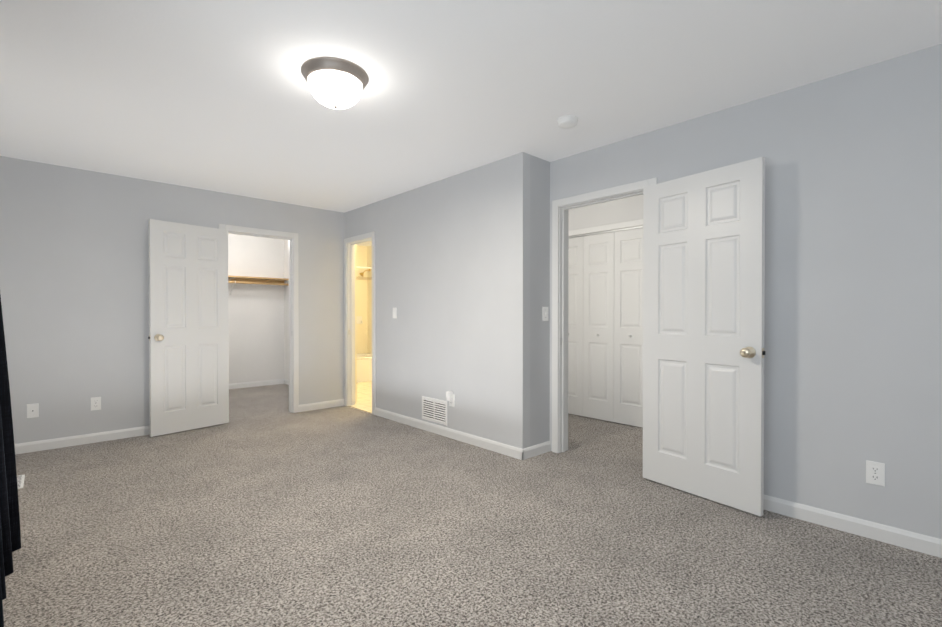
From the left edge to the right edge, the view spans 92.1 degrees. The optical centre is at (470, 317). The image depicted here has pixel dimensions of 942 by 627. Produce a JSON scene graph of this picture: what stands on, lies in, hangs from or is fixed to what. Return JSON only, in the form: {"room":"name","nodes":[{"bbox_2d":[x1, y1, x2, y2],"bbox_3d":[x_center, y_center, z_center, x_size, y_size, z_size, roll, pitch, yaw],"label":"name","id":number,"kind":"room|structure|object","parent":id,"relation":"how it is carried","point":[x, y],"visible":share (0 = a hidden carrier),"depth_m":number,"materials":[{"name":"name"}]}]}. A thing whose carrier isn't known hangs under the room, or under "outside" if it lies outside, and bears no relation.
{"room":"empty bedroom","nodes":[
{"label":"empty bedroom","id":0,"kind":"room"},
{"bbox_2d":[0,156,343,443],"bbox_3d":[-2.799,-0.101,4.724,3.160,2.440,0.120,0,1,-43],"label":"wall","id":1,"kind":"structure","parent":0,"point":[74,268],"depth_m":4.12,"materials":[{"name":"grey paint"}]},
{"bbox_2d":[27,403,38,417],"bbox_3d":[-3.683,0.781,3.817,0.072,0.116,0.010,0,1,-43],"label":"outlet","id":2,"kind":"object","parent":1,"relation":"attached to","point":[32,410],"visible":1,"depth_m":3.82,"materials":[{"name":"white plastic"}]},
{"bbox_2d":[14,425,149,454],"bbox_3d":[-3.267,1.080,4.205,1.695,0.085,0.013,0,1,-43],"label":"baseboard","id":3,"kind":"structure","parent":1,"relation":"attached to","point":[41,445],"depth_m":4.02,"materials":[{"name":"white paint"}]},
{"bbox_2d":[91,397,100,410],"bbox_3d":[-3.383,0.774,4.097,0.072,0.116,0.008,0,1,-43],"label":"outlet","id":4,"kind":"object","parent":1,"relation":"attached to","point":[95,403],"visible":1,"depth_m":4.10,"materials":[{"name":"white plastic"}]},
{"bbox_2d":[148,219,228,436],"bbox_3d":[-2.784,0.093,4.517,0.173,2.030,0.722,0,1,37],"label":"closet door","id":5,"kind":"structure","parent":1,"relation":"in","point":[188,337],"depth_m":4.48,"materials":[{"name":"white paint"}]},
{"bbox_2d":[219,224,298,412],"bbox_3d":[-2.386,0.063,5.111,0.840,2.105,0.152,0,1,-43],"label":"trim","id":6,"kind":"structure","parent":1,"relation":"attached to","point":[292,238],"depth_m":5.32,"materials":[{"name":"white paint"}]},
{"bbox_2d":[299,399,343,411],"bbox_3d":[-1.815,1.070,5.559,0.595,0.085,0.015,0,1,-43],"label":"baseboard","id":7,"kind":"structure","parent":1,"relation":"attached to","point":[340,402],"depth_m":5.54,"materials":[{"name":"white paint"}]},
{"bbox_2d":[284,240,288,379],"bbox_3d":[-2.369,-0.118,6.814,0.060,2.440,2.350,0,1,-43],"label":"wall","id":8,"kind":"structure","parent":0,"point":[286,331],"depth_m":7.50,"materials":[{"name":"white paint"}]},
{"bbox_2d":[228,233,366,383],"bbox_3d":[-3.438,-0.122,7.329,3.900,2.440,0.140,0,1,-43],"label":"wall","id":9,"kind":"structure","parent":0,"point":[256,328],"depth_m":7.30,"materials":[{"name":"white paint"}]},
{"bbox_2d":[229,379,283,388],"bbox_3d":[-3.966,1.060,6.769,2.350,0.085,0.013,0,1,-43],"label":"baseboard","id":10,"kind":"structure","parent":9,"relation":"attached to","point":[256,383],"depth_m":7.25,"materials":[{"name":"white paint"}]},
{"bbox_2d":[228,275,288,294],"bbox_3d":[-3.865,-0.481,6.649,2.346,0.289,0.303,0,1,-43],"label":"shelf","id":11,"kind":"object","parent":9,"relation":"attached to","point":[254,280],"visible":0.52,"depth_m":7.09,"materials":[{"name":"brown wood"}]},
{"bbox_2d":[357,316,362,323],"bbox_3d":[-2.098,0.039,8.460,0.160,0.140,0.034,0,1,-43],"label":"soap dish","id":12,"kind":"object","parent":9,"relation":"attached to","point":[359,320],"visible":0.54,"depth_m":8.48,"materials":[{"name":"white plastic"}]},
{"bbox_2d":[356,276,371,279],"bbox_3d":[-2.247,-0.736,7.820,1.482,0.060,0.760,0,1,-43],"label":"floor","id":13,"kind":"structure","parent":9,"relation":"attached to","point":[363,278],"depth_m":8.51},
{"bbox_2d":[355,244,356,402],"bbox_3d":[-1.555,-0.111,5.913,0.100,2.440,0.080,0,1,-43],"label":"wall","id":14,"kind":"structure","parent":0,"point":[355,332],"depth_m":5.91,"materials":[{"name":"beige paint"}]},
{"bbox_2d":[349,381,371,412],"bbox_3d":[-1.162,1.102,6.528,1.679,0.006,4.150,0,1,-43],"label":"floor","id":15,"kind":"structure","parent":0,"point":[364,397],"depth_m":6.28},
{"bbox_2d":[357,353,371,382],"bbox_3d":[-2.243,0.884,7.824,1.476,0.420,0.766,0,1,-43],"label":"bathtub","id":16,"kind":"object","parent":15,"relation":"on","point":[364,367],"visible":0.23,"depth_m":7.73,"materials":[{"name":"white ceramic"}]},
{"bbox_2d":[367,246,371,353],"bbox_3d":[-0.505,-0.120,7.132,0.120,2.440,4.390,0,1,-43],"label":"wall","id":17,"kind":"structure","parent":0,"point":[369,303],"depth_m":8.55,"materials":[{"name":"beige paint"}]},
{"bbox_2d":[344,152,529,448],"bbox_3d":[-0.604,-0.101,4.755,0.090,2.440,3.070,0,1,-43],"label":"wall","id":18,"kind":"structure","parent":0,"point":[452,269],"depth_m":4.15,"materials":[{"name":"grey paint"}]},
{"bbox_2d":[344,231,375,414],"bbox_3d":[-1.310,0.060,5.513,0.122,2.105,0.730,0,1,-43],"label":"door frame","id":19,"kind":"structure","parent":18,"relation":"attached to","point":[349,320],"depth_m":5.71,"materials":[{"name":"white paint"}]},
{"bbox_2d":[393,308,396,317],"bbox_3d":[-0.829,-0.053,4.922,0.010,0.116,0.072,0,1,-43],"label":"light switch","id":20,"kind":"object","parent":18,"relation":"attached to","point":[394,312],"visible":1,"depth_m":4.91,"materials":[{"name":"white plastic"}]},
{"bbox_2d":[422,396,446,425],"bbox_3d":[-0.360,0.901,4.430,0.006,0.230,0.390,0,1,-43],"label":"air vent","id":21,"kind":"object","parent":18,"relation":"in","point":[434,410],"visible":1,"depth_m":4.42,"materials":[{"name":"white plastic"}]},
{"bbox_2d":[446,391,454,406],"bbox_3d":[-0.198,0.754,4.218,0.058,0.143,0.072,0,1,-43],"label":"plug","id":22,"kind":"object","parent":18,"relation":"attached to","point":[450,396],"visible":1,"depth_m":4.21,"materials":[{"name":"white plastic"}]},
{"bbox_2d":[375,408,525,459],"bbox_3d":[-0.343,1.079,4.408,0.013,0.085,2.218,0,1,-43],"label":"baseboard","id":23,"kind":"structure","parent":18,"relation":"attached to","point":[498,447],"depth_m":4.16,"materials":[{"name":"white paint"}]},
{"bbox_2d":[0,0,941,245],"bbox_3d":[-0.509,-1.365,3.917,5.860,0.100,9.310,0,1,-43],"label":"ceiling","id":24,"kind":"structure","parent":0,"point":[214,95],"depth_m":2.45,"materials":[{"name":"white paint"}]},
{"bbox_2d":[301,57,368,108],"bbox_3d":[-0.726,-1.213,2.437,0.350,0.181,0.350,0,1,-43],"label":"ceiling light fixture","id":25,"kind":"object","parent":24,"relation":"attached to","point":[335,83],"visible":1,"depth_m":2.34,"materials":[{"name":"white glass"}]},
{"bbox_2d":[557,115,577,128],"bbox_3d":[0.637,-1.289,2.998,0.136,0.038,0.136,0,1,-43],"label":"smoke detector","id":26,"kind":"object","parent":24,"relation":"attached to","point":[567,121],"visible":0.98,"depth_m":2.96,"materials":[{"name":"white plastic"}]},
{"bbox_2d":[2,384,941,626],"bbox_3d":[-0.509,1.175,3.937,5.860,0.100,9.310,0,1,-43],"label":"floor carpet","id":27,"kind":"object","parent":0,"point":[264,507],"visible":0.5,"depth_m":2.30,"materials":[{"name":"grey carpet"}]},
{"bbox_2d":[17,474,24,488],"bbox_3d":[-3.142,1.128,3.094,0.140,0.006,0.330,0,1,-43],"label":"air vent register","id":28,"kind":"object","parent":27,"relation":"on","point":[20,481],"visible":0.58,"depth_m":3.12,"materials":[{"name":"white plastic"}]},
{"bbox_2d":[530,155,549,446],"bbox_3d":[0.574,-0.094,3.837,0.380,2.440,0.120,0,1,-43],"label":"wall","id":29,"kind":"structure","parent":0,"point":[539,299],"depth_m":3.75,"materials":[{"name":"grey paint"}]},
{"bbox_2d":[526,441,550,458],"bbox_3d":[0.550,1.084,3.732,0.330,0.085,0.013,0,1,-43],"label":"baseboard","id":30,"kind":"structure","parent":29,"relation":"attached to","point":[541,448],"depth_m":3.73,"materials":[{"name":"white paint"}]},
{"bbox_2d":[543,307,547,320],"bbox_3d":[0.627,-0.034,3.793,0.072,0.116,0.016,0,1,-43],"label":"light switch","id":31,"kind":"object","parent":29,"relation":"attached to","point":[545,313],"visible":1,"depth_m":3.79,"materials":[{"name":"white plastic"}]},
{"bbox_2d":[569,195,642,235],"bbox_3d":[2.553,-0.094,3.769,0.120,2.440,4.700,0,1,-43],"label":"wall","id":32,"kind":"structure","parent":0,"point":[617,211],"depth_m":4.85,"materials":[{"name":"paint"}]},
{"bbox_2d":[568,225,642,427],"bbox_3d":[1.516,0.088,4.814,0.072,2.037,1.516,0,1,-43],"label":"bifold closet doors","id":33,"kind":"structure","parent":32,"relation":"in","point":[605,325],"depth_m":4.88,"materials":[{"name":"white paint"}]},
{"bbox_2d":[569,219,642,235],"bbox_3d":[1.500,0.063,4.798,0.016,2.110,1.640,0,1,-43],"label":"door frame","id":34,"kind":"structure","parent":32,"relation":"attached to","point":[633,223],"depth_m":4.83,"materials":[{"name":"white paint"}]},
{"bbox_2d":[550,44,941,538],"bbox_3d":[1.969,-0.084,2.533,0.120,2.440,3.690,0,1,-43],"label":"wall","id":35,"kind":"structure","parent":0,"point":[853,289],"depth_m":2.42,"materials":[{"name":"grey paint"}]},
{"bbox_2d":[552,178,656,452],"bbox_3d":[1.037,0.076,3.532,0.152,2.105,0.890,0,1,-43],"label":"door frame","id":36,"kind":"structure","parent":35,"relation":"attached to","point":[560,226],"depth_m":3.78,"materials":[{"name":"white paint"}]},
{"bbox_2d":[643,157,765,516],"bbox_3d":[1.436,0.106,2.879,0.173,2.030,0.772,0,1,-35],"label":"entry door","id":37,"kind":"structure","parent":35,"relation":"in","point":[703,318],"depth_m":2.82,"materials":[{"name":"white paint"}]},
{"bbox_2d":[763,495,941,557],"bbox_3d":[2.184,1.096,2.214,0.013,0.085,2.615,0,1,-43],"label":"baseboard","id":38,"kind":"structure","parent":35,"relation":"attached to","point":[922,543],"depth_m":2.38,"materials":[{"name":"white paint"}]},
{"bbox_2d":[866,460,884,486],"bbox_3d":[2.075,0.798,2.331,0.008,0.116,0.072,0,1,-43],"label":"outlet","id":39,"kind":"object","parent":35,"relation":"attached to","point":[875,473],"visible":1,"depth_m":2.33,"materials":[{"name":"white plastic"}]},
{"bbox_3d":[-1.732,-0.073,1.179,0.120,2.440,6.760,0,1,-43],"label":"wall","id":40,"kind":"structure","parent":0,"visible":0},
{"bbox_2d":[0,295,20,626],"bbox_3d":[-0.902,0.029,0.602,0.305,2.186,4.044,0,1,-43],"label":"curtain","id":41,"kind":"object","parent":40,"relation":"attached to","point":[10,537],"visible":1,"depth_m":2.13,"materials":[{"name":"black fabric"}]}
]}

